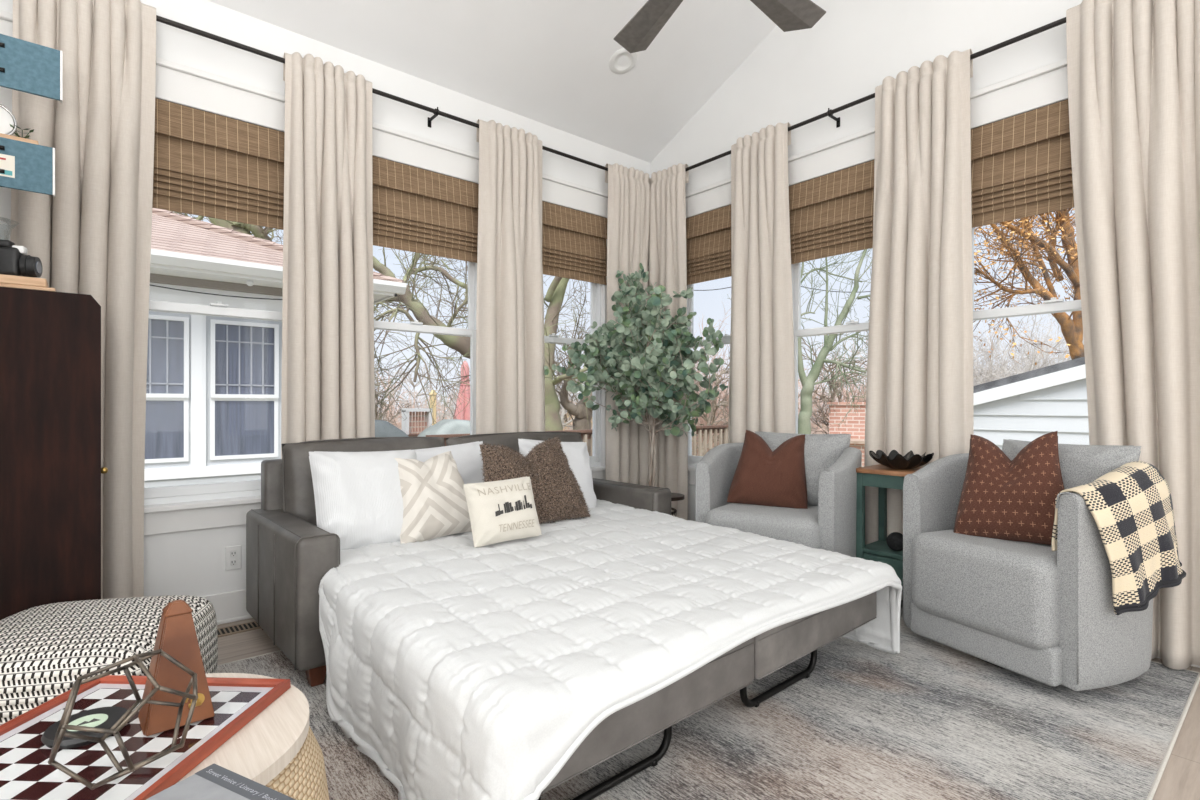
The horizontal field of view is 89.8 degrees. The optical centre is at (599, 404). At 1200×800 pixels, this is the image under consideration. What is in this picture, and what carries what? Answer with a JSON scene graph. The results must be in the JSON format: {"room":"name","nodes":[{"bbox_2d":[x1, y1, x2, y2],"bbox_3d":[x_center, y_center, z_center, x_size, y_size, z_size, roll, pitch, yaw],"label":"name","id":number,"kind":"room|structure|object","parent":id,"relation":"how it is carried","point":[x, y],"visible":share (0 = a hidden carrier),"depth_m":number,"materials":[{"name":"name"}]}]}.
{"room":"sunroom","nodes":[
{"label":"sunroom","id":0,"kind":"room"},
{"bbox_2d":[0,0,649,596],"bbox_3d":[-2.061,-0.410,3.025,6.690,3.220,0.160,0,0,-40],"label":"wall","id":1,"kind":"structure","parent":0,"point":[192,563],"depth_m":3.14,"materials":[{"name":"paint"}]},
{"bbox_2d":[144,300,281,504],"bbox_3d":[-1.960,-0.490,3.091,0.918,1.940,0.130,0,0,-40],"label":"window","id":2,"kind":"structure","parent":1,"relation":"in","point":[222,490],"depth_m":3.05,"materials":[{"name":"white plastic"}]},
{"bbox_2d":[152,98,284,229],"bbox_3d":[-1.911,-1.195,3.034,0.898,0.522,0.076,0,0,-40],"label":"bamboo roman shade","id":3,"kind":"object","parent":1,"relation":"attached to","point":[207,164],"visible":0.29,"depth_m":3.01,"materials":[{"name":"brown wood"}]},
{"bbox_2d":[201,589,252,624],"bbox_3d":[-1.166,1.025,3.656,4.190,0.150,0.035,0,0,-40],"label":"baseboard","id":4,"kind":"structure","parent":1,"relation":"attached to","point":[230,606],"depth_m":3.05,"materials":[{"name":"white paint"}]},
{"bbox_2d":[225,545,240,570],"bbox_3d":[-1.871,0.780,3.072,0.072,0.120,0.012,0,0,-40],"label":"wall outlet","id":5,"kind":"object","parent":1,"relation":"attached to","point":[232,553],"visible":1,"depth_m":3.07,"materials":[{"name":"white plastic"}]},
{"bbox_2d":[0,10,607,217],"bbox_3d":[-1.171,-1.538,3.662,4.190,0.155,0.020,0,0,-40],"label":"trim","id":6,"kind":"structure","parent":1,"relation":"attached to","point":[173,86],"depth_m":3.21,"materials":[{"name":"white paint"}]},
{"bbox_2d":[144,470,605,535],"bbox_3d":[-1.171,0.560,3.662,4.190,0.110,0.020,0,0,-40],"label":"trim","id":7,"kind":"structure","parent":1,"relation":"attached to","point":[164,522],"depth_m":2.96,"materials":[{"name":"white paint"}]},
{"bbox_2d":[144,466,605,512],"bbox_3d":[-1.161,0.492,3.650,4.190,0.025,0.050,0,0,-40],"label":"trim","id":8,"kind":"structure","parent":1,"relation":"attached to","point":[183,506],"depth_m":2.96,"materials":[{"name":"white paint"}]},
{"bbox_2d":[156,15,607,170],"bbox_3d":[-1.115,-1.776,3.642,3.910,0.082,0.122,0,0,-40],"label":"curtain rod","id":9,"kind":"object","parent":1,"relation":"attached to","point":[436,112],"visible":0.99,"depth_m":3.45,"materials":[{"name":"brown metal"}]},
{"bbox_2d":[10,0,155,598],"bbox_3d":[-2.214,-0.387,2.591,0.496,2.935,0.148,0,0,-40],"label":"linen curtain","id":10,"kind":"object","parent":9,"relation":"hanging from","point":[93,238],"visible":0.57,"depth_m":2.61,"materials":[{"name":"fabric"}]},
{"bbox_2d":[281,52,374,458],"bbox_3d":[-1.447,-0.387,3.260,0.490,2.936,0.119,0,0,-40],"label":"linen curtain","id":11,"kind":"object","parent":9,"relation":"hanging from","point":[328,387],"visible":0.72,"depth_m":3.21,"materials":[{"name":"fabric"}]},
{"bbox_2d":[476,119,544,433],"bbox_3d":[-0.572,-0.387,4.007,0.531,2.935,0.112,0,0,-40],"label":"linen curtain","id":12,"kind":"object","parent":9,"relation":"hanging from","point":[510,376],"visible":0.73,"depth_m":3.96,"materials":[{"name":"fabric"}]},
{"bbox_2d":[605,163,649,485],"bbox_3d":[0.241,-0.387,4.701,0.472,2.936,0.106,0,0,-40],"label":"linen curtain","id":13,"kind":"object","parent":9,"relation":"hanging from","point":[628,220],"visible":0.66,"depth_m":4.65,"materials":[{"name":"fabric"}]},
{"bbox_2d":[374,262,476,434],"bbox_3d":[-1.159,-0.490,3.770,0.918,1.940,0.130,0,0,-40],"label":"window","id":14,"kind":"structure","parent":1,"relation":"in","point":[414,326],"depth_m":4.02,"materials":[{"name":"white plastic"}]},
{"bbox_2d":[372,156,478,262],"bbox_3d":[-1.110,-1.195,3.713,0.898,0.522,0.076,0,0,-40],"label":"bamboo roman shade","id":15,"kind":"object","parent":1,"relation":"attached to","point":[417,210],"visible":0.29,"depth_m":3.71,"materials":[{"name":"brown wood"}]},
{"bbox_2d":[542,201,606,284],"bbox_3d":[-0.305,-1.195,4.396,0.928,0.522,0.076,0,0,-40],"label":"bamboo roman shade","id":16,"kind":"object","parent":1,"relation":"attached to","point":[574,245],"visible":0.49,"depth_m":4.46,"materials":[{"name":"brown wood"}]},
{"bbox_2d":[544,282,605,466],"bbox_3d":[-0.354,-0.490,4.453,0.948,1.940,0.130,0,0,-40],"label":"window","id":17,"kind":"structure","parent":1,"relation":"in","point":[597,291],"depth_m":4.72,"materials":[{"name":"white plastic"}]},
{"bbox_2d":[208,0,776,162],"bbox_3d":[-0.082,-2.738,0.691,6.690,1.623,6.280,0,0,-40],"label":"ceiling","id":18,"kind":"structure","parent":0,"point":[546,62],"depth_m":3.84,"materials":[{"name":"paint"}]},
{"bbox_2d":[609,48,636,73],"bbox_3d":[0.154,-2.295,4.019,0.196,0.087,0.178,0,0,-36],"label":"recessed light","id":19,"kind":"object","parent":18,"relation":"in","point":[614,67],"visible":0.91,"depth_m":4.02,"materials":[{"name":"white plastic"}]},
{"bbox_2d":[614,0,825,52],"bbox_3d":[0.469,-2.350,2.338,1.344,1.341,1.388,0,0,-40],"label":"ceiling fan","id":20,"kind":"object","parent":18,"relation":"hanging from","point":[641,30],"visible":1,"depth_m":2.72,"materials":[{"name":"wood"}]},
{"bbox_2d":[217,600,1199,799],"bbox_3d":[-0.082,1.160,0.691,6.690,0.120,6.280,0,0,-40],"label":"floor","id":21,"kind":"structure","parent":0,"point":[1180,779],"depth_m":2.01,"materials":[{"name":"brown wood"}]},
{"bbox_2d":[0,287,107,619],"bbox_3d":[-2.236,0.346,2.215,0.654,1.508,0.432,0,0,-40],"label":"cabinet","id":22,"kind":"object","parent":21,"relation":"on","point":[51,470],"visible":0.88,"depth_m":2.15,"materials":[{"name":"brown wood"}]},
{"bbox_2d":[0,283,55,291],"bbox_3d":[-2.156,-0.415,2.145,0.326,0.014,0.200,0,0,-40],"label":"wood board","id":23,"kind":"object","parent":22,"relation":"on","point":[1,284],"visible":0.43,"depth_m":2.13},
{"bbox_2d":[0,274,48,287],"bbox_3d":[-2.165,-0.438,2.137,0.302,0.030,0.200,0,0,-40],"label":"wood board","id":24,"kind":"object","parent":23,"relation":"on","point":[6,279],"visible":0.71,"depth_m":2.12,"materials":[{"name":"wood"}]},
{"bbox_2d":[0,239,42,276],"bbox_3d":[-2.114,-0.518,2.120,0.212,0.128,0.082,0,0,-30],"label":"camera","id":25,"kind":"object","parent":24,"relation":"on","point":[14,259],"visible":0.94,"depth_m":2.12,"materials":[{"name":"black plastic"}]},
{"bbox_2d":[217,621,259,636],"bbox_3d":[-1.795,1.097,2.936,0.320,0.006,0.120,0,0,-40],"label":"floor vent","id":26,"kind":"object","parent":21,"relation":"in","point":[249,626],"visible":0.52,"depth_m":2.95,"materials":[{"name":"beige metal"}]},
{"bbox_2d":[671,507,676,516],"bbox_3d":[0.374,0.919,4.290,0.346,0.352,0.346,0,0,-40],"label":"woven basket","id":27,"kind":"object","parent":21,"relation":"on","point":[673,510],"visible":0.14,"depth_m":4.22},
{"bbox_2d":[544,263,727,486],"bbox_3d":[0.307,-0.127,4.054,1.119,1.957,0.968,0,0,-40],"label":"eucalyptus tree","id":28,"kind":"object","parent":27,"relation":"in","point":[662,371],"visible":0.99,"depth_m":4.08,"materials":[{"name":"green plant"}]},
{"bbox_2d":[217,601,1199,799],"bbox_3d":[0.180,1.093,2.277,3.676,0.012,2.676,0,0,-40],"label":"area rug","id":29,"kind":"object","parent":21,"relation":"on","point":[930,719],"visible":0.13,"depth_m":1.98,"materials":[{"name":"carpet"}]},
{"bbox_2d":[0,595,217,724],"bbox_3d":[-1.614,0.872,1.857,0.621,0.432,0.621,0,0,-12],"label":"woven pouf","id":30,"kind":"object","parent":29,"relation":"on","point":[44,649],"visible":0.43,"depth_m":1.72,"materials":[{"name":"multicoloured fabric"}]},
{"bbox_2d":[177,673,328,799],"bbox_3d":[-0.918,0.874,1.162,0.724,0.428,0.724,0,0,-40],"label":"coffee table","id":31,"kind":"object","parent":29,"relation":"on","point":[278,749],"visible":0.32,"depth_m":1.19,"materials":[{"name":"wicker"}]},
{"bbox_2d":[0,675,290,799],"bbox_3d":[-0.966,0.648,1.183,0.466,0.022,0.466,0,0,3],"label":"board","id":32,"kind":"object","parent":31,"relation":"on","point":[26,773],"visible":0.79,"depth_m":1.15,"materials":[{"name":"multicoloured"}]},
{"bbox_2d":[41,706,126,748],"bbox_3d":[-1.021,0.641,1.199,0.136,0.020,0.136,0,0,-40],"label":"round tin","id":33,"kind":"object","parent":32,"relation":"on","point":[103,717],"visible":0.73,"depth_m":1.19,"materials":[{"name":"black metal"}]},
{"bbox_2d":[48,649,197,789],"bbox_3d":[-0.824,0.542,1.052,0.178,0.219,0.208,0,0,25],"label":"ornament","id":34,"kind":"object","parent":32,"relation":"on","point":[63,725],"visible":1,"depth_m":1.03,"materials":[{"name":"grey metal"}]},
{"bbox_2d":[138,599,214,735],"bbox_3d":[-0.880,0.528,1.253,0.119,0.244,0.120,0,0,-42],"label":"metronome","id":35,"kind":"object","parent":32,"relation":"on","point":[176,634],"visible":0.81,"depth_m":1.22,"materials":[{"name":"brown wood"}]},
{"bbox_2d":[146,764,295,799],"bbox_3d":[-0.590,0.626,0.883,0.264,0.022,0.204,0,0,27],"label":"magazine","id":36,"kind":"object","parent":31,"relation":"on","point":[213,782],"visible":1,"depth_m":0.96,"materials":[{"name":"grey paper"}]},
{"bbox_2d":[246,431,876,799],"bbox_3d":[-0.207,0.628,2.795,2.113,0.919,2.209,0,0,-41],"label":"bed","id":37,"kind":"object","parent":29,"relation":"on","point":[288,556],"visible":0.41,"depth_m":2.32,"materials":[{"name":"fabric"}]},
{"bbox_2d":[281,437,443,525],"bbox_3d":[-1.178,0.415,3.126,0.845,0.486,0.198,0,0,-41],"label":"cushion","id":38,"kind":"object","parent":37,"relation":"on","point":[297,491],"depth_m":2.88,"materials":[{"name":"fabric"}]},
{"bbox_2d":[446,432,581,452],"bbox_3d":[-0.478,0.414,3.745,1.005,0.487,0.191,0,0,-41],"label":"cushion","id":39,"kind":"object","parent":37,"relation":"on","point":[509,439],"depth_m":3.66,"materials":[{"name":"fabric"}]},
{"bbox_2d":[318,499,901,799],"bbox_3d":[-0.082,0.837,2.617,2.034,0.465,1.952,0,0,-40],"label":"comforter","id":40,"kind":"object","parent":37,"relation":"on","point":[463,671],"visible":0.8,"depth_m":1.88,"materials":[{"name":"white fabric"}]},
{"bbox_2d":[309,450,416,549],"bbox_3d":[-1.053,0.430,2.772,0.519,0.446,0.269,0,0,-43],"label":"bed pillow","id":41,"kind":"object","parent":40,"relation":"on","point":[358,496],"visible":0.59,"depth_m":2.67,"materials":[{"name":"white fabric"}]},
{"bbox_2d":[394,451,471,543],"bbox_3d":[-0.803,0.440,2.921,0.244,0.410,0.430,0,0,44],"label":"throw pillow","id":42,"kind":"object","parent":40,"relation":"on","point":[435,505],"visible":0.81,"depth_m":2.83,"materials":[{"name":"fabric"}]},
{"bbox_2d":[415,441,483,483],"bbox_3d":[-0.823,0.436,3.297,0.545,0.452,0.237,0,0,-42],"label":"bed pillow","id":43,"kind":"object","parent":40,"relation":"on","point":[467,457],"visible":0.25,"depth_m":3.31,"materials":[{"name":"white fabric"}]},
{"bbox_2d":[463,476,541,547],"bbox_3d":[-0.445,0.486,2.780,0.354,0.282,0.153,0,0,-38],"label":"printed pillow","id":44,"kind":"object","parent":40,"relation":"on","point":[502,510],"visible":1,"depth_m":2.73,"materials":[{"name":"beige fabric"}]},
{"bbox_2d":[495,495,531,515],"bbox_3d":[-0.397,0.460,2.763,0.197,0.078,0.014,-2,-19,-37],"label":"print","id":45,"kind":"object","parent":44,"relation":"attached to","point":[505,505],"depth_m":2.76,"materials":[{"name":"grey"}]},
{"bbox_2d":[479,436,590,524],"bbox_3d":[-0.358,0.415,3.213,0.663,0.493,0.282,0,0,-37],"label":"fur pillow","id":46,"kind":"object","parent":40,"relation":"on","point":[557,494],"visible":0.64,"depth_m":3.18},
{"bbox_2d":[518,439,596,507],"bbox_3d":[-0.244,0.430,3.566,0.531,0.472,0.244,0,0,-38],"label":"bed pillow","id":47,"kind":"object","parent":40,"relation":"on","point":[577,454],"visible":0.38,"depth_m":3.59,"materials":[{"name":"white fabric"}]},
{"bbox_2d":[671,493,684,500],"bbox_3d":[0.433,0.844,3.934,0.236,0.512,0.236,0,0,-40],"label":"table","id":48,"kind":"object","parent":29,"relation":"on","point":[674,496],"visible":0.16,"depth_m":3.87,"materials":[{"name":"brown wood"}]},
{"bbox_2d":[695,431,861,556],"bbox_3d":[1.036,0.626,3.472,0.858,0.924,0.758,0,0,36],"label":"swivel armchair","id":49,"kind":"object","parent":29,"relation":"on","point":[828,523],"visible":0.55,"depth_m":3.24,"materials":[{"name":"grey fabric"}]},
{"bbox_2d":[727,430,807,508],"bbox_3d":[0.979,0.374,3.502,0.451,0.451,0.210,0,0,26],"label":"throw pillow","id":50,"kind":"object","parent":49,"relation":"on","point":[762,476],"visible":0.96,"depth_m":3.44,"materials":[{"name":"brown fabric"}]},
{"bbox_2d":[755,431,850,505],"bbox_3d":[1.172,0.375,3.554,0.567,0.430,0.181,0,-12,36],"label":"cushion","id":51,"kind":"object","parent":49,"relation":"on","point":[821,451],"depth_m":3.43,"materials":[{"name":"grey fabric"}]},
{"bbox_2d":[856,464,921,590],"bbox_3d":[1.560,0.712,3.171,0.339,0.754,0.330,0,0,-40],"label":"side table","id":52,"kind":"object","parent":29,"relation":"on","point":[880,476],"visible":0.21,"depth_m":3.17,"materials":[{"name":"teal paint"}]},
{"bbox_2d":[862,540,902,558],"bbox_3d":[1.567,0.765,3.177,0.282,0.020,0.292,0,0,-40],"label":"shelf","id":53,"kind":"object","parent":52,"relation":"attached to","point":[879,549],"depth_m":3.14,"materials":[{"name":"teal paint"}]},
{"bbox_2d":[886,532,902,550],"bbox_3d":[1.537,0.708,3.120,0.096,0.096,0.096,0,0,-40],"label":"decorative ball","id":54,"kind":"object","parent":52,"relation":"on","point":[894,540],"visible":0.87,"depth_m":3.09,"materials":[{"name":"black"}]},
{"bbox_2d":[869,450,933,468],"bbox_3d":[1.570,0.289,3.144,0.305,0.090,0.302,0,0,-24],"label":"bowl","id":55,"kind":"object","parent":52,"relation":"on","point":[894,460],"visible":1,"depth_m":3.07,"materials":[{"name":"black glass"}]},
{"bbox_2d":[903,439,1152,690],"bbox_3d":[1.857,0.626,2.631,0.758,0.924,0.817,0,0,-24],"label":"swivel armchair","id":56,"kind":"object","parent":29,"relation":"on","point":[1034,611],"visible":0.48,"depth_m":2.36,"materials":[{"name":"grey fabric"}]},
{"bbox_2d":[953,431,1064,544],"bbox_3d":[1.796,0.356,2.604,0.224,0.493,0.441,0,0,-39],"label":"throw pillow","id":57,"kind":"object","parent":56,"relation":"on","point":[1002,498],"visible":0.84,"depth_m":2.56,"materials":[{"name":"brown fabric"}]},
{"bbox_2d":[1002,439,1140,488],"bbox_3d":[2.015,0.375,2.637,0.181,0.430,0.540,13,-5,-24],"label":"cushion","id":58,"kind":"object","parent":56,"relation":"on","point":[1080,465],"depth_m":2.51,"materials":[{"name":"grey fabric"}]},
{"bbox_2d":[1052,461,1185,614],"bbox_3d":[2.051,0.488,2.328,0.676,0.528,0.271,0,0,-24],"label":"throw blanket","id":59,"kind":"object","parent":56,"relation":"on","point":[1130,505],"visible":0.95,"depth_m":2.20,"materials":[{"name":"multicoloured fabric"}]},
{"bbox_2d":[650,0,1082,520],"bbox_3d":[2.460,-1.100,2.742,0.160,4.599,6.120,0,0,-40],"label":"wall","id":60,"kind":"structure","parent":0,"point":[793,77],"depth_m":3.73,"materials":[{"name":"paint"}]},
{"bbox_2d":[687,284,729,465],"bbox_3d":[0.955,-0.490,4.494,0.130,1.940,0.888,0,0,-40],"label":"window","id":61,"kind":"structure","parent":60,"relation":"in","point":[692,460],"depth_m":4.78,"materials":[{"name":"white plastic"}]},
{"bbox_2d":[686,204,730,284],"bbox_3d":[0.898,-1.195,4.446,0.076,0.522,0.868,0,0,-40],"label":"bamboo roman shade","id":62,"kind":"object","parent":60,"relation":"attached to","point":[708,234],"visible":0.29,"depth_m":4.51,"materials":[{"name":"brown wood"}]},
{"bbox_2d":[791,262,868,433],"bbox_3d":[1.582,-0.490,3.754,0.130,1.940,0.928,0,0,-40],"label":"window","id":63,"kind":"structure","parent":60,"relation":"in","point":[852,326],"depth_m":4.05,"materials":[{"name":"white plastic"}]},
{"bbox_2d":[789,160,873,263],"bbox_3d":[1.525,-1.195,3.706,0.076,0.522,0.908,0,0,-40],"label":"bamboo roman shade","id":64,"kind":"object","parent":60,"relation":"attached to","point":[831,214],"visible":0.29,"depth_m":3.76,"materials":[{"name":"brown wood"}]},
{"bbox_2d":[685,17,1065,171],"bbox_3d":[1.528,-1.776,3.623,0.122,0.082,3.350,0,0,-40],"label":"curtain rod","id":65,"kind":"object","parent":60,"relation":"attached to","point":[830,112],"visible":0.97,"depth_m":3.52,"materials":[{"name":"brown metal"}]},
{"bbox_2d":[649,163,688,519],"bbox_3d":[0.512,-0.387,4.715,0.105,2.936,0.411,0,0,-40],"label":"linen curtain","id":66,"kind":"object","parent":65,"relation":"hanging from","point":[667,243],"visible":0.61,"depth_m":4.65,"materials":[{"name":"fabric"}]},
{"bbox_2d":[728,122,795,442],"bbox_3d":[1.057,-0.386,4.056,0.125,2.935,0.540,0,0,-40],"label":"linen curtain","id":67,"kind":"object","parent":65,"relation":"hanging from","point":[762,371],"visible":0.8,"depth_m":4.01,"materials":[{"name":"fabric"}]},
{"bbox_2d":[864,49,973,599],"bbox_3d":[1.710,-0.386,3.293,0.116,2.934,0.571,0,0,-40],"label":"linen curtain","id":68,"kind":"object","parent":65,"relation":"hanging from","point":[919,386],"visible":0.79,"depth_m":3.24,"materials":[{"name":"fabric"}]},
{"bbox_2d":[1066,0,1199,669],"bbox_3d":[2.326,-0.386,2.563,0.120,2.935,0.561,0,0,-40],"label":"linen curtain","id":69,"kind":"object","parent":65,"relation":"hanging from","point":[1133,66],"visible":0.87,"depth_m":2.55,"materials":[{"name":"fabric"}]},
{"bbox_2d":[685,58,1067,217],"bbox_3d":[2.346,-1.538,2.737,0.020,0.155,5.940,0,0,-40],"label":"trim","id":70,"kind":"structure","parent":60,"relation":"attached to","point":[1049,88],"depth_m":3.57,"materials":[{"name":"white paint"}]},
{"bbox_2d":[971,99,1073,227],"bbox_3d":[2.188,-1.195,2.924,0.076,0.522,0.858,0,0,-40],"label":"bamboo roman shade","id":71,"kind":"object","parent":60,"relation":"attached to","point":[1021,164],"visible":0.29,"depth_m":3.00,"materials":[{"name":"brown wood"}]},
{"bbox_2d":[972,228,1081,320],"bbox_3d":[2.245,-0.490,2.973,0.130,1.940,0.878,0,0,-40],"label":"window","id":72,"kind":"structure","parent":60,"relation":"in","point":[1059,305],"depth_m":3.06,"materials":[{"name":"white plastic"}]},
{"bbox_3d":[-2.304,-0.835,1.658,0.130,3.870,1.610,0,0,-40],"label":"wall","id":73,"kind":"structure","parent":0,"visible":0},
{"bbox_2d":[0,133,54,196],"bbox_3d":[-2.209,-0.845,2.053,0.526,0.190,0.210,0,0,-40],"label":"wall shelf","id":74,"kind":"object","parent":73,"relation":"attached to","point":[34,162],"visible":1,"depth_m":2.11,"materials":[{"name":"blue paint"}]},
{"bbox_2d":[0,154,14,177],"bbox_3d":[-2.081,-0.823,2.035,0.148,0.075,0.002,0,0,-40],"label":"postcard","id":75,"kind":"object","parent":74,"relation":"attached to","point":[7,162],"visible":1,"depth_m":2.07,"materials":[{"name":"beige paper"}]},
{"bbox_2d":[0,104,16,134],"bbox_3d":[-2.127,-1.002,2.109,0.011,0.125,0.125,0,0,38],"label":"clock","id":76,"kind":"object","parent":74,"relation":"on","point":[6,119],"visible":0.84,"depth_m":2.13,"materials":[{"name":"silver metal"}]},
{"bbox_2d":[0,34,62,102],"bbox_3d":[-2.202,-1.183,2.060,0.546,0.177,0.210,0,0,-40],"label":"wall shelf","id":77,"kind":"object","parent":73,"relation":"attached to","point":[25,66],"visible":1,"depth_m":2.11,"materials":[{"name":"blue paint"}]},
{"label":"outside","id":78,"kind":"structure","parent":0,"visible":0},
{"bbox_3d":[0.411,2.150,26.572,85.000,0.100,100.000,0,0,-40],"label":"lawn","id":79,"kind":"structure","parent":78,"visible":0},
{"bbox_2d":[168,210,282,244],"bbox_3d":[-8.835,-2.288,14.618,6.530,8.930,4.714,0,0,-10],"label":"trees","id":80,"kind":"object","parent":79,"relation":"on","point":[257,231],"visible":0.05,"depth_m":14.80,"materials":[{"name":"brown plant"}]},
{"bbox_2d":[144,208,406,487],"bbox_3d":[-7.635,-0.329,6.578,8.862,4.857,6.090,0,0,-40],"label":"house","id":81,"kind":"structure","parent":79,"relation":"on","point":[214,383],"depth_m":6.33,"materials":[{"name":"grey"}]},
{"bbox_2d":[150,285,281,299],"bbox_3d":[-3.765,-1.180,6.063,2.902,0.171,0.011,0,0,-40],"label":"cable","id":82,"kind":"object","parent":81,"relation":"attached to","point":[150,285],"visible":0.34,"depth_m":6.00,"materials":[{"name":"black plastic"}]},
{"bbox_2d":[229,347,258,435],"bbox_3d":[-3.864,-0.145,6.543,0.284,0.950,0.003,0,0,-40],"label":"curtain","id":83,"kind":"object","parent":81,"relation":"hanging from","point":[243,361],"depth_m":6.53,"materials":[{"name":"fabric"}]},
{"bbox_2d":[374,358,413,424],"bbox_3d":[-7.037,0.265,19.140,2.295,3.702,2.792,0,0,-7],"label":"bare tree","id":84,"kind":"object","parent":79,"relation":"on","point":[377,417],"visible":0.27,"depth_m":19.20,"materials":[{"name":"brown plant"}]},
{"bbox_2d":[375,370,413,418],"bbox_3d":[-10.425,0.107,30.013,3.122,4.019,2.451,0,0,41],"label":"bare tree","id":85,"kind":"object","parent":79,"relation":"on","point":[385,388],"visible":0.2,"depth_m":30.09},
{"bbox_2d":[379,358,449,431],"bbox_3d":[-7.421,0.169,23.648,3.385,3.885,2.601,0,0,26],"label":"bare tree","id":86,"kind":"object","parent":79,"relation":"on","point":[401,371],"visible":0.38,"depth_m":23.37,"materials":[{"name":"plant"}]},
{"bbox_2d":[401,408,432,436],"bbox_3d":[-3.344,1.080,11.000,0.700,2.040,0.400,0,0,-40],"label":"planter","id":87,"kind":"object","parent":79,"relation":"on","point":[428,418],"visible":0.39,"depth_m":10.94,"materials":[{"name":"white"}]},
{"bbox_2d":[429,390,436,425],"bbox_3d":[-3.329,0.900,12.000,0.140,2.400,0.120,0,0,-40],"label":"wooden post","id":88,"kind":"object","parent":79,"relation":"on","point":[432,398],"visible":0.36,"depth_m":11.97,"materials":[{"name":"brown"}]},
{"bbox_2d":[424,369,460,420],"bbox_3d":[-3.934,0.477,17.038,2.186,3.264,2.845,0,0,-15],"label":"bare tree","id":89,"kind":"object","parent":79,"relation":"on","point":[455,396],"visible":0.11,"depth_m":17.10,"materials":[{"name":"plant"}]},
{"bbox_2d":[453,360,469,420],"bbox_3d":[-2.579,0.625,11.500,0.560,2.950,0.560,0,0,-40],"label":"patio umbrella","id":90,"kind":"object","parent":79,"relation":"on","point":[462,416],"visible":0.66,"depth_m":11.40,"materials":[{"name":"red fabric"}]},
{"bbox_2d":[373,247,590,455],"bbox_3d":[-1.833,-1.148,9.187,6.612,6.596,3.583,0,0,-15],"label":"leaning tree","id":91,"kind":"object","parent":79,"relation":"on","point":[555,294],"visible":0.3,"depth_m":8.82,"materials":[{"name":"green plant"}]},
{"bbox_2d":[378,379,591,433],"bbox_3d":[-3.400,0.959,22.780,11.575,4.053,7.783,0,0,-36],"label":"thicket","id":92,"kind":"object","parent":79,"relation":"on","point":[438,406],"visible":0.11,"depth_m":20.39,"materials":[{"name":"plant"}]},
{"bbox_2d":[554,329,585,429],"bbox_3d":[-1.367,-0.132,19.514,3.913,4.490,3.006,0,0,-20],"label":"bare tree","id":93,"kind":"object","parent":79,"relation":"on","point":[562,409],"visible":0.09,"depth_m":19.54,"materials":[{"name":"plant"}]},
{"bbox_2d":[553,283,591,455],"bbox_3d":[-0.805,-0.079,10.883,3.104,4.407,2.375,0,0,10],"label":"forked tree","id":94,"kind":"object","parent":79,"relation":"on","point":[580,419],"visible":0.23,"depth_m":10.99,"materials":[{"name":"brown plant"}]},
{"bbox_2d":[426,425,728,455],"bbox_3d":[-0.285,1.220,9.999,6.700,1.760,2.960,0,0,-40],"label":"railing","id":95,"kind":"object","parent":79,"relation":"on","point":[722,430],"visible":0.05,"depth_m":9.71,"materials":[{"name":"brown wood"}]},
{"bbox_2d":[375,420,408,436],"bbox_3d":[-2.861,0.731,7.822,0.574,1.088,0.938,0,0,40],"label":"covered grill","id":96,"kind":"object","parent":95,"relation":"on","point":[383,428],"visible":0.11,"depth_m":7.65,"materials":[{"name":"grey plastic"}]},
{"bbox_2d":[417,419,469,436],"bbox_3d":[-2.127,0.737,8.332,0.984,1.074,0.622,0,0,-44],"label":"covered grill","id":97,"kind":"object","parent":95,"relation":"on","point":[445,426],"visible":0.2,"depth_m":8.18,"materials":[{"name":"fabric"}]},
{"bbox_2d":[692,346,729,455],"bbox_3d":[2.928,0.152,16.168,2.963,3.928,2.466,0,0,23],"label":"bare tree","id":98,"kind":"object","parent":79,"relation":"on","point":[720,403],"visible":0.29,"depth_m":16.13,"materials":[{"name":"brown plant"}]},
{"bbox_2d":[692,305,868,455],"bbox_3d":[6.236,0.771,19.364,12.141,7.065,7.748,0,0,-27],"label":"thicket","id":99,"kind":"object","parent":79,"relation":"on","point":[700,421],"visible":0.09,"depth_m":17.97,"materials":[{"name":"plant"}]},
{"bbox_2d":[727,248,871,433],"bbox_3d":[3.235,-0.540,8.034,2.782,5.310,2.148,0,0,-26],"label":"tree","id":100,"kind":"object","parent":79,"relation":"on","point":[808,382],"visible":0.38,"depth_m":7.97,"materials":[{"name":"green plant"}]},
{"bbox_2d":[798,361,855,429],"bbox_3d":[7.748,0.282,21.596,3.188,3.658,2.449,0,0,-9],"label":"bare tree","id":101,"kind":"object","parent":79,"relation":"on","point":[840,361],"visible":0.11,"depth_m":21.52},
{"bbox_2d":[798,336,867,433],"bbox_3d":[6.564,0.034,16.756,3.143,4.167,2.583,0,0,5],"label":"bare tree","id":102,"kind":"object","parent":79,"relation":"on","point":[822,397],"visible":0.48,"depth_m":16.49,"materials":[{"name":"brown plant"}]},
{"bbox_2d":[811,402,865,466],"bbox_3d":[7.245,1.010,17.776,3.750,2.180,6.200,0,0,32],"label":"brick building","id":103,"kind":"structure","parent":79,"relation":"on","point":[855,422],"depth_m":15.82,"materials":[{"name":"brick"}]},
{"bbox_2d":[866,290,1083,385],"bbox_3d":[13.747,0.159,18.740,13.832,7.636,8.469,0,0,-31],"label":"thicket","id":104,"kind":"object","parent":79,"relation":"on","point":[1032,356],"visible":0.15,"depth_m":17.59,"materials":[{"name":"plant"}]},
{"bbox_2d":[973,208,1084,365],"bbox_3d":[6.338,-1.153,9.198,4.486,6.574,3.226,0,0,-12],"label":"tree","id":105,"kind":"object","parent":79,"relation":"on","point":[1072,330],"visible":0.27,"depth_m":8.95,"materials":[{"name":"orange plant"}]},
{"bbox_2d":[973,356,1088,449],"bbox_3d":[6.937,0.650,6.670,2.790,2.900,6.500,0,0,-40],"label":"neighboring house","id":106,"kind":"structure","parent":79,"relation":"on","point":[1030,405],"depth_m":6.89,"materials":[{"name":"white"}]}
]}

